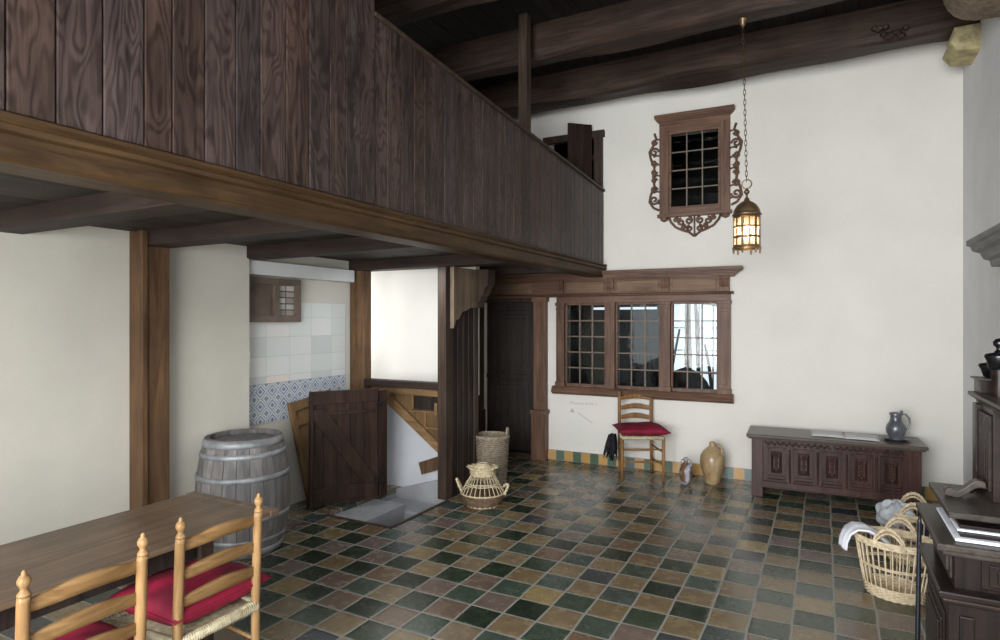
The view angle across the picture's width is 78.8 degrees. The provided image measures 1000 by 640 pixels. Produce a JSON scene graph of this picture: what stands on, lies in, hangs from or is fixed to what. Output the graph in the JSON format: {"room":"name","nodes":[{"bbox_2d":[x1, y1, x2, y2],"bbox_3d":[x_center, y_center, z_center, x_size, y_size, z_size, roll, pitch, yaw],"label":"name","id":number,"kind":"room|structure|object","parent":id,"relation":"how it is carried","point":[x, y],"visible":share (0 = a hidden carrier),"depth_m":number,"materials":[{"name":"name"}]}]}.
{"room":"historic interior","nodes":[
{"label":"historic interior","id":0,"kind":"room"},
{"bbox_2d":[0,226,248,544],"bbox_3d":[-3.500,-0.570,2.556,0.300,4.500,5.630,0,0,28],"label":"wall","id":1,"kind":"structure","parent":0,"point":[64,293],"depth_m":3.90,"materials":[{"name":"white paint"}]},
{"bbox_2d":[0,192,208,233],"bbox_3d":[-2.067,-0.560,3.080,1.740,0.120,0.180,0,0,28],"label":"beam","id":2,"kind":"structure","parent":1,"relation":"attached to","point":[108,207],"depth_m":3.00,"materials":[{"name":"brown wood"}]},
{"bbox_2d":[129,230,168,509],"bbox_3d":[-2.392,0.540,4.167,0.145,2.280,0.205,0,0,28],"label":"wooden post","id":3,"kind":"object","parent":1,"relation":"attached to","point":[148,265],"depth_m":4.10,"materials":[{"name":"brown wood"}]},
{"bbox_2d":[148,218,338,247],"bbox_3d":[-1.672,-0.560,3.821,1.740,0.120,0.180,0,0,28],"label":"beam","id":4,"kind":"structure","parent":1,"relation":"attached to","point":[256,229],"depth_m":3.74,"materials":[{"name":"brown wood"}]},
{"bbox_2d":[249,303,344,384],"bbox_3d":[-1.867,0.195,5.595,0.012,0.710,1.270,0,0,28],"label":"tiles","id":5,"kind":"structure","parent":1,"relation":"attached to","point":[314,346],"depth_m":5.64,"materials":[{"name":"white tile"}]},
{"bbox_2d":[249,375,344,425],"bbox_3d":[-1.866,0.720,5.595,0.014,0.340,1.270,0,0,28],"label":"tiles","id":6,"kind":"structure","parent":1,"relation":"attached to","point":[268,402],"depth_m":5.42,"materials":[{"name":"blue tile"}]},
{"bbox_2d":[247,237,425,259],"bbox_3d":[-1.255,-0.560,4.607,1.740,0.120,0.160,0,0,28],"label":"trim","id":7,"kind":"structure","parent":1,"relation":"attached to","point":[352,245],"depth_m":4.57,"materials":[{"name":"brown wood"}]},
{"bbox_2d":[0,172,458,260],"bbox_3d":[-1.841,-0.620,3.611,2.114,0.040,9.050,0,0,28],"label":"ceiling beams","id":8,"kind":"structure","parent":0,"point":[16,191],"depth_m":3.60,"materials":[{"name":"brown wood"}]},
{"bbox_2d":[0,0,606,277],"bbox_3d":[-0.961,-1.605,3.115,0.200,2.230,9.000,0,0,28],"label":"gallery","id":9,"kind":"object","parent":8,"relation":"on","point":[326,115],"visible":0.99,"depth_m":2.88,"materials":[{"name":"brown wood"}]},
{"bbox_2d":[518,13,530,131],"bbox_3d":[0.221,-1.688,5.440,0.085,2.065,0.095,0,0,28],"label":"post","id":10,"kind":"object","parent":9,"relation":"on","point":[524,19],"visible":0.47,"depth_m":5.40,"materials":[{"name":"brown wood"}]},
{"bbox_2d":[479,265,558,275],"bbox_3d":[-0.146,-0.560,6.844,1.880,0.120,0.150,0,0,28],"label":"trim","id":11,"kind":"structure","parent":8,"relation":"attached to","point":[504,269],"depth_m":6.60,"materials":[{"name":"brown wood"}]},
{"bbox_2d":[249,257,349,504],"bbox_3d":[-1.914,-0.520,5.733,0.200,4.400,1.470,0,0,28],"label":"wall","id":12,"kind":"structure","parent":0,"point":[312,291],"depth_m":5.75,"materials":[{"name":"white paint"}]},
{"bbox_2d":[249,276,300,321],"bbox_3d":[-1.987,-0.172,5.308,0.045,0.385,0.630,0,0,28],"label":"window","id":13,"kind":"structure","parent":12,"relation":"in","point":[270,299],"depth_m":5.32,"materials":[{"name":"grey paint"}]},
{"bbox_2d":[249,283,272,315],"bbox_3d":[-2.062,-0.172,5.200,0.010,0.285,0.290,0,0,28],"label":"shutter","id":14,"kind":"object","parent":13,"relation":"attached to","point":[260,295],"depth_m":5.21,"materials":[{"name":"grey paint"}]},
{"bbox_2d":[249,259,353,282],"bbox_3d":[-1.902,-0.440,5.638,0.290,0.120,1.308,0,0,28],"label":"lintel","id":15,"kind":"object","parent":12,"relation":"attached to","point":[256,267],"visible":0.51,"depth_m":5.50,"materials":[{"name":"white paint"}]},
{"bbox_2d":[334,497,436,526],"bbox_3d":[-0.994,2.151,5.548,0.662,0.882,0.975,0,0,28],"label":"step","id":16,"kind":"structure","parent":0,"point":[391,512],"depth_m":5.56,"materials":[{"name":"grey stone"}]},
{"bbox_2d":[377,389,386,497],"bbox_3d":[-1.110,1.150,5.681,0.045,1.000,0.115,0,0,43],"label":"gate post","id":17,"kind":"object","parent":16,"relation":"on","point":[382,393],"visible":1,"depth_m":5.67,"materials":[{"name":"brown wood"}]},
{"bbox_2d":[309,388,377,508],"bbox_3d":[-1.406,1.140,5.496,0.622,1.020,0.054,0,0,-31],"label":"door","id":18,"kind":"structure","parent":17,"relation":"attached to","point":[342,423],"depth_m":5.48,"materials":[{"name":"brown wood"}]},
{"bbox_2d":[380,493,395,500],"bbox_3d":[-0.970,2.285,5.526,0.800,1.089,1.070,0,0,28],"label":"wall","id":19,"kind":"structure","parent":0,"point":[392,496],"depth_m":6.04,"materials":[{"name":"grey paint"}]},
{"bbox_2d":[323,500,449,528],"bbox_3d":[-0.995,1.702,5.449,0.730,0.056,0.870,0,0,28],"label":"trim","id":20,"kind":"structure","parent":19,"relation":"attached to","point":[445,501],"depth_m":5.12,"materials":[{"name":"grey stone"}]},
{"bbox_2d":[387,404,437,486],"bbox_3d":[-1.295,1.720,6.339,1.925,2.120,0.060,0,0,28],"label":"wall","id":21,"kind":"structure","parent":0,"point":[406,448],"depth_m":6.13,"materials":[{"name":"paint"}]},
{"bbox_2d":[371,386,437,452],"bbox_3d":[-0.912,1.014,6.061,0.998,0.709,0.070,0,0,28],"label":"staircase","id":22,"kind":"structure","parent":21,"relation":"attached to","point":[415,407],"depth_m":6.00,"materials":[{"name":"beige wood"}]},
{"bbox_2d":[419,457,437,474],"bbox_3d":[-0.633,1.393,5.916,0.349,0.242,0.055,0,0,28],"label":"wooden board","id":23,"kind":"object","parent":21,"relation":"attached to","point":[430,465],"visible":0.56,"depth_m":5.92,"materials":[{"name":"brown wood"}]},
{"bbox_2d":[371,267,478,394],"bbox_3d":[-1.079,0.090,6.756,1.915,1.380,0.080,0,0,28],"label":"wall","id":24,"kind":"structure","parent":0,"point":[404,303],"depth_m":6.69,"materials":[{"name":"white paint"}]},
{"bbox_2d":[453,308,473,495],"bbox_3d":[-0.372,0.590,5.966,0.045,2.180,0.404,0,0,28],"label":"wall partition","id":25,"kind":"structure","parent":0,"point":[463,330],"depth_m":5.95,"materials":[{"name":"brown wood"}]},
{"bbox_2d":[349,255,514,271],"bbox_3d":[-0.671,-0.560,5.854,1.880,0.120,0.190,0,0,28],"label":"trim","id":26,"kind":"structure","parent":25,"relation":"attached to","point":[429,262],"depth_m":5.80,"materials":[{"name":"brown wood"}]},
{"bbox_2d":[450,267,494,327],"bbox_3d":[-0.259,-0.211,5.918,0.190,0.578,0.550,0,0,28],"label":"bracket","id":27,"kind":"object","parent":25,"relation":"attached to","point":[469,288],"visible":1,"depth_m":5.92,"materials":[{"name":"brown wood"}]},
{"bbox_2d":[474,308,477,484],"bbox_3d":[-0.268,0.590,6.178,0.070,2.180,0.080,0,0,28],"label":"trim","id":28,"kind":"structure","parent":25,"relation":"attached to","point":[475,309],"depth_m":6.14,"materials":[{"name":"brown wood"}]},
{"bbox_2d":[0,456,939,639],"bbox_3d":[-0.349,1.710,3.073,6.300,0.060,9.500,0,0,28],"label":"floor","id":29,"kind":"structure","parent":0,"point":[570,550],"depth_m":4.15,"materials":[{"name":"tile"}]},
{"bbox_2d":[15,533,148,639],"bbox_3d":[-1.518,1.214,2.075,0.445,0.935,0.478,0,0,28],"label":"chair","id":30,"kind":"object","parent":29,"relation":"on","point":[26,604],"visible":0.88,"depth_m":1.97,"materials":[{"name":"brown wood"}]},
{"bbox_2d":[14,620,133,639],"bbox_3d":[-1.532,1.151,2.082,0.426,0.117,0.446,0,0,30],"label":"seat cushion","id":31,"kind":"object","parent":30,"relation":"on","point":[98,627],"visible":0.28,"depth_m":2.16,"materials":[{"name":"fabric"}]},
{"bbox_2d":[0,491,278,639],"bbox_3d":[-2.166,1.309,1.726,0.655,0.742,3.315,0,0,28],"label":"table","id":32,"kind":"object","parent":29,"relation":"on","point":[51,559],"visible":0.76,"depth_m":2.56,"materials":[{"name":"brown wood"}]},
{"bbox_2d":[105,493,262,639],"bbox_3d":[-1.304,1.214,2.561,0.445,0.935,0.478,0,0,28],"label":"chair","id":33,"kind":"object","parent":29,"relation":"on","point":[246,605],"visible":0.69,"depth_m":2.45,"materials":[{"name":"brown wood"}]},
{"bbox_2d":[103,560,272,625],"bbox_3d":[-1.309,1.137,2.587,0.436,0.143,0.476,0,0,26],"label":"seat cushion","id":34,"kind":"object","parent":33,"relation":"on","point":[160,584],"visible":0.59,"depth_m":2.47,"materials":[{"name":"fabric"}]},
{"bbox_2d":[195,428,289,559],"bbox_3d":[-1.901,1.265,4.521,0.651,0.830,0.653,0,0,11],"label":"wine barrel","id":35,"kind":"object","parent":29,"relation":"on","point":[237,464],"visible":0.78,"depth_m":4.30,"materials":[{"name":"grey wood"}]},
{"bbox_2d":[287,390,330,504],"bbox_3d":[-1.699,1.175,5.710,0.158,1.006,0.667,0,0,28],"label":"hatch","id":36,"kind":"object","parent":29,"relation":"on","point":[298,410],"visible":0.41,"depth_m":5.51,"materials":[{"name":"beige wood"}]},
{"bbox_2d":[350,266,452,499],"bbox_3d":[-0.993,0.590,5.990,1.165,2.180,0.132,0,0,28],"label":"frame","id":37,"kind":"object","parent":29,"relation":"on","point":[360,289],"visible":0.8,"depth_m":5.77,"materials":[{"name":"brown wood"}]},
{"bbox_2d":[396,480,450,503],"bbox_3d":[-0.820,2.146,6.033,0.790,1.267,0.045,0,0,28],"label":"ledge","id":38,"kind":"object","parent":29,"relation":"on","point":[427,492],"visible":0.04,"depth_m":5.97,"materials":[{"name":"white paint"}]},
{"bbox_2d":[455,462,508,508],"bbox_3d":[-0.158,1.493,5.553,0.408,0.379,0.408,0,0,40],"label":"basket","id":39,"kind":"object","parent":29,"relation":"on","point":[480,496],"visible":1,"depth_m":5.47,"materials":[{"name":"beige wicker"}]},
{"bbox_2d":[476,427,509,486],"bbox_3d":[-0.083,1.385,6.216,0.365,0.589,0.365,0,0,5],"label":"basket","id":40,"kind":"object","parent":29,"relation":"on","point":[492,447],"visible":0.77,"depth_m":6.09,"materials":[{"name":"beige wicker"}]},
{"bbox_2d":[618,391,664,481],"bbox_3d":[1.496,1.234,6.561,0.468,0.894,0.474,0,0,2],"label":"chair","id":41,"kind":"object","parent":29,"relation":"on","point":[621,437],"visible":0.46,"depth_m":6.73,"materials":[{"name":"brown wood"}]},
{"bbox_2d":[603,433,617,460],"bbox_3d":[1.185,1.365,6.502,0.136,0.300,0.167,0,0,28],"label":"cloth","id":42,"kind":"object","parent":41,"relation":"hanging from","point":[611,445],"visible":1,"depth_m":6.47,"materials":[{"name":"grey fabric"}]},
{"bbox_2d":[612,422,670,435],"bbox_3d":[1.498,1.156,6.497,0.536,0.109,0.476,0,0,2],"label":"seat cushion","id":43,"kind":"object","parent":41,"relation":"on","point":[625,428],"visible":1,"depth_m":6.31,"materials":[{"name":"fabric"}]},
{"bbox_2d":[679,457,692,484],"bbox_3d":[1.909,1.546,6.255,0.132,0.268,0.135,0,0,-42],"label":"jug","id":44,"kind":"object","parent":29,"relation":"on","point":[685,472],"visible":1,"depth_m":6.21,"materials":[{"name":"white ceramic"}]},
{"bbox_2d":[700,441,724,484],"bbox_3d":[2.186,1.468,6.267,0.252,0.425,0.253,0,0,-37],"label":"jug","id":45,"kind":"object","parent":29,"relation":"on","point":[712,459],"visible":1,"depth_m":6.19,"materials":[{"name":"beige ceramic"}]},
{"bbox_2d":[746,425,928,515],"bbox_3d":[3.105,1.381,5.714,1.440,0.598,0.515,0,0,26],"label":"chest","id":46,"kind":"object","parent":29,"relation":"on","point":[794,459],"visible":0.97,"depth_m":5.51,"materials":[{"name":"brown wood"}]},
{"bbox_2d":[811,430,844,437],"bbox_3d":[3.090,1.075,5.753,0.270,0.004,0.330,0,0,25],"label":"paper sheet","id":47,"kind":"object","parent":46,"relation":"on","point":[813,432],"visible":1,"depth_m":5.76,"materials":[{"name":"white paper"}]},
{"bbox_2d":[845,433,879,441],"bbox_3d":[3.328,1.075,5.603,0.270,0.004,0.330,0,0,30],"label":"paper sheet","id":48,"kind":"object","parent":46,"relation":"on","point":[847,435],"visible":1,"depth_m":5.61,"materials":[{"name":"white paper"}]},
{"bbox_2d":[881,435,909,441],"bbox_3d":[3.572,1.070,5.497,0.224,0.024,0.224,0,0,28],"label":"dish","id":49,"kind":"object","parent":46,"relation":"on","point":[886,437],"visible":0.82,"depth_m":5.45,"materials":[{"name":"grey metal"}]},
{"bbox_2d":[885,410,910,438],"bbox_3d":[3.576,0.942,5.490,0.158,0.253,0.174,0,0,-34],"label":"pewter flagon","id":50,"kind":"object","parent":49,"relation":"on","point":[895,428],"visible":0.98,"depth_m":5.46,"materials":[{"name":"grey metal"}]},
{"bbox_2d":[853,516,932,605],"bbox_3d":[2.415,1.457,3.723,0.452,0.446,0.357,0,0,39],"label":"laundry basket","id":51,"kind":"object","parent":29,"relation":"on","point":[901,591],"visible":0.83,"depth_m":3.70,"materials":[{"name":"beige wicker"}]},
{"bbox_2d":[838,521,891,550],"bbox_3d":[2.296,1.362,3.823,0.296,0.143,0.232,0,0,18],"label":"linen towel","id":52,"kind":"object","parent":51,"relation":"on","point":[852,527],"visible":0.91,"depth_m":3.82,"materials":[{"name":"white fabric"}]},
{"bbox_2d":[880,492,929,568],"bbox_3d":[2.884,1.457,4.244,0.452,0.446,0.357,0,0,29],"label":"laundry basket","id":53,"kind":"object","parent":29,"relation":"on","point":[913,519],"visible":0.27,"depth_m":4.17,"materials":[{"name":"beige wicker"}]},
{"bbox_2d":[875,499,915,529],"bbox_3d":[2.748,1.355,4.236,0.235,0.220,0.151,0,0,28],"label":"bundle","id":54,"kind":"object","parent":53,"relation":"in","point":[885,509],"visible":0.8,"depth_m":4.21,"materials":[{"name":"white fabric"}]},
{"bbox_2d":[922,524,928,536],"bbox_3d":[2.941,1.395,4.213,0.048,0.190,0.048,0,0,28],"label":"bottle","id":55,"kind":"object","parent":53,"relation":"in","point":[926,533],"visible":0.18,"depth_m":4.19,"materials":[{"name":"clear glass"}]},
{"bbox_2d":[915,516,921,639],"bbox_3d":[1.697,1.237,2.472,0.018,0.886,0.031,0,0,-6],"label":"rod","id":56,"kind":"object","parent":29,"relation":"on","point":[919,522],"visible":0.94,"depth_m":2.46,"materials":[{"name":"black metal"}]},
{"bbox_2d":[916,502,999,639],"bbox_3d":[1.894,1.202,2.020,0.799,0.955,0.515,0,0,28],"label":"base cabinet","id":57,"kind":"object","parent":29,"relation":"on","point":[963,592],"visible":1,"depth_m":1.98,"materials":[{"name":"black wood"}]},
{"bbox_2d":[936,507,999,546],"bbox_3d":[1.890,0.719,1.996,0.705,0.010,0.380,0,0,28],"label":"linens","id":58,"kind":"object","parent":57,"relation":"on","point":[950,526],"visible":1,"depth_m":2.00,"materials":[{"name":"white fabric"}]},
{"bbox_2d":[943,509,999,541],"bbox_3d":[1.903,0.707,2.001,0.688,0.012,0.360,0,0,28],"label":"board","id":59,"kind":"object","parent":58,"relation":"on","point":[962,534],"visible":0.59,"depth_m":1.98,"materials":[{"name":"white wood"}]},
{"bbox_2d":[950,518,999,535],"bbox_3d":[1.903,0.697,2.009,0.694,0.007,0.345,0,0,28],"label":"linens","id":60,"kind":"object","parent":59,"relation":"on","point":[953,521],"visible":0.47,"depth_m":2.00,"materials":[{"name":"white fabric"}]},
{"bbox_2d":[954,519,999,532],"bbox_3d":[1.909,0.686,2.012,0.686,0.012,0.335,0,0,28],"label":"board","id":61,"kind":"object","parent":60,"relation":"on","point":[966,524],"visible":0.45,"depth_m":2.02,"materials":[{"name":"black wood"}]},
{"bbox_2d":[929,338,999,523],"bbox_3d":[1.913,0.361,2.018,0.755,0.592,0.560,0,0,28],"label":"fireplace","id":62,"kind":"object","parent":61,"relation":"on","point":[978,499],"visible":1,"depth_m":2.17,"materials":[{"name":"brown wood"}]},
{"bbox_2d":[554,131,717,383],"bbox_3d":[2.509,-0.545,8.251,6.200,4.650,2.940,0,0,26],"label":"wall","id":63,"kind":"structure","parent":0,"point":[710,139],"depth_m":9.77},
{"bbox_2d":[593,307,656,309],"bbox_3d":[2.031,-0.190,9.952,1.050,0.036,0.020,0,0,26],"label":"window","id":64,"kind":"structure","parent":63,"relation":"in","point":[598,308],"depth_m":9.91,"materials":[{"name":"white"}]},
{"bbox_2d":[620,315,658,386],"bbox_3d":[1.930,0.590,8.889,0.809,1.402,0.212,0,0,26],"label":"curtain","id":65,"kind":"object","parent":63,"relation":"hanging from","point":[652,328],"visible":0.41,"depth_m":8.86,"materials":[{"name":"grey fabric"}]},
{"bbox_2d":[684,304,691,368],"bbox_3d":[2.713,0.535,8.785,0.111,2.271,0.107,0,0,28],"label":"timber post","id":66,"kind":"object","parent":63,"relation":"on","point":[689,305],"visible":0.32,"depth_m":8.75,"materials":[{"name":"grey wood"}]},
{"bbox_2d":[674,304,716,388],"bbox_3d":[3.017,0.450,9.477,1.000,1.460,0.050,0,0,26],"label":"window","id":67,"kind":"structure","parent":63,"relation":"in","point":[709,312],"depth_m":9.42,"materials":[{"name":"white"}]},
{"bbox_2d":[693,304,700,373],"bbox_3d":[2.867,0.105,8.878,0.066,1.355,0.180,0,0,-10],"label":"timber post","id":68,"kind":"object","parent":63,"relation":"on","point":[697,341],"visible":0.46,"depth_m":8.84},
{"bbox_3d":[2.431,1.417,7.977,1.523,0.515,0.751,0,0,28],"label":"table","id":69,"kind":"object","parent":63,"relation":"on","visible":0},
{"bbox_2d":[674,329,680,362],"bbox_3d":[2.376,0.606,8.389,0.044,0.963,0.449,0,0,44],"label":"pole","id":70,"kind":"object","parent":69,"relation":"on","point":[678,334],"visible":0.43,"depth_m":8.46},
{"bbox_2d":[656,367,711,388],"bbox_3d":[2.409,0.915,7.932,0.989,0.610,0.440,0,0,28],"label":"heap","id":71,"kind":"object","parent":69,"relation":"on","point":[680,378],"visible":0.26,"depth_m":7.83,"materials":[{"name":"black"}]},
{"bbox_2d":[397,0,905,88],"bbox_3d":[-0.281,-2.780,3.094,6.400,0.120,9.600,0,0,28],"label":"ceiling","id":72,"kind":"structure","parent":0,"point":[478,21],"depth_m":5.61,"materials":[{"name":"brown wood"}]},
{"bbox_2d":[374,0,496,26],"bbox_3d":[0.203,-2.570,4.377,6.050,0.340,0.319,0,0,28],"label":"roof beam","id":73,"kind":"structure","parent":72,"relation":"attached to","point":[398,13],"depth_m":4.77,"materials":[{"name":"brown wood"}]},
{"bbox_2d":[428,0,843,81],"bbox_3d":[0.803,-2.570,5.507,6.050,0.340,0.320,0,0,28],"label":"roof beam","id":74,"kind":"structure","parent":72,"relation":"attached to","point":[633,24],"depth_m":5.31,"materials":[{"name":"brown wood"}]},
{"bbox_2d":[732,18,761,254],"bbox_3d":[1.982,-1.482,4.892,0.224,1.905,0.224,0,0,28],"label":"hanging lantern","id":75,"kind":"object","parent":74,"relation":"hanging from","point":[746,215],"visible":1,"depth_m":4.83,"materials":[{"name":"gold metal"}]},
{"bbox_2d":[476,0,980,117],"bbox_3d":[1.338,-2.570,6.514,6.050,0.340,0.400,0,0,28],"label":"roof beam","id":76,"kind":"structure","parent":72,"relation":"attached to","point":[849,35],"depth_m":5.84,"materials":[{"name":"brown wood"}]},
{"bbox_2d":[871,23,908,39],"bbox_3d":[3.339,-2.473,5.213,0.279,0.158,0.040,0,0,28],"label":"trim","id":77,"kind":"structure","parent":76,"relation":"attached to","point":[898,33],"depth_m":5.21,"materials":[{"name":"brown wood"}]},
{"bbox_2d":[484,41,962,486],"bbox_3d":[1.740,-0.570,6.901,6.400,4.500,0.160,0,0,26],"label":"wall","id":78,"kind":"structure","parent":0,"point":[848,314],"depth_m":6.10,"materials":[{"name":"white paint"}]},
{"bbox_2d":[478,297,549,460],"bbox_3d":[0.123,0.703,7.608,1.075,1.955,0.295,0,0,26],"label":"door","id":79,"kind":"structure","parent":78,"relation":"in","point":[517,328],"depth_m":7.62,"materials":[{"name":"brown wood"}]},
{"bbox_2d":[543,123,604,187],"bbox_3d":[0.833,-1.495,7.144,0.764,1.550,0.298,0,0,26],"label":"door","id":80,"kind":"structure","parent":78,"relation":"in","point":[579,137],"depth_m":7.04,"materials":[{"name":"brown wood"}]},
{"bbox_2d":[568,123,591,178],"bbox_3d":[0.924,-1.520,7.055,0.296,1.500,0.028,0,0,-16],"label":"shutter","id":81,"kind":"object","parent":78,"relation":"attached to","point":[579,135],"depth_m":7.05,"materials":[{"name":"brown wood"}]},
{"bbox_2d":[570,401,596,422],"bbox_3d":[0.981,1.088,7.181,0.330,0.248,0.002,0,0,26],"label":"wall lettering","id":82,"kind":"structure","parent":78,"relation":"attached to","point":[572,402],"depth_m":7.20,"materials":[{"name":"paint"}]},
{"bbox_2d":[488,266,742,403],"bbox_3d":[1.139,0.162,7.049,3.114,1.447,0.200,0,0,26],"label":"window","id":83,"kind":"structure","parent":78,"relation":"in","point":[665,287],"depth_m":6.86,"materials":[{"name":"brown wood"}]},
{"bbox_2d":[648,104,742,236],"bbox_3d":[2.101,-1.577,6.597,0.990,1.355,0.130,0,0,26],"label":"window","id":84,"kind":"structure","parent":78,"relation":"in","point":[712,118],"depth_m":6.58,"materials":[{"name":"brown wood"}]},
{"bbox_2d":[548,449,937,500],"bbox_3d":[2.411,1.620,6.475,4.080,0.120,0.018,0,0,26],"label":"baseboard","id":85,"kind":"structure","parent":78,"relation":"attached to","point":[582,457],"depth_m":6.84,"materials":[{"name":"tile"}]},
{"bbox_2d":[963,17,999,484],"bbox_3d":[2.328,-0.570,1.707,0.250,4.500,9.600,0,0,28],"label":"wall","id":86,"kind":"structure","parent":0,"point":[981,79],"depth_m":5.00,"materials":[{"name":"grey paint"}]},
{"bbox_2d":[942,23,980,66],"bbox_3d":[3.914,-2.313,5.157,0.227,0.214,0.380,0,0,28],"label":"stone corbel","id":87,"kind":"object","parent":86,"relation":"attached to","point":[963,46],"visible":0.87,"depth_m":5.02,"materials":[{"name":"stone"}]},
{"bbox_2d":[943,0,999,20],"bbox_3d":[3.276,-2.280,4.193,0.449,0.319,0.360,0,0,28],"label":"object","id":88,"kind":"object","parent":86,"relation":"attached to","point":[974,10],"visible":1,"depth_m":4.23,"materials":[{"name":"brown wood"}]},
{"bbox_2d":[966,223,999,266],"bbox_3d":[2.721,-0.440,3.044,0.310,0.200,1.930,0,0,28],"label":"crown molding","id":89,"kind":"structure","parent":86,"relation":"attached to","point":[986,243],"depth_m":3.66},
{"label":"outside","id":90,"kind":"structure","parent":0,"visible":0},
{"bbox_2d":[704,343,712,388],"bbox_3d":[2.823,0.656,8.232,0.052,0.667,0.361,0,0,3],"label":"pole","id":91,"kind":"object","parent":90,"point":[705,345],"visible":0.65,"depth_m":8.21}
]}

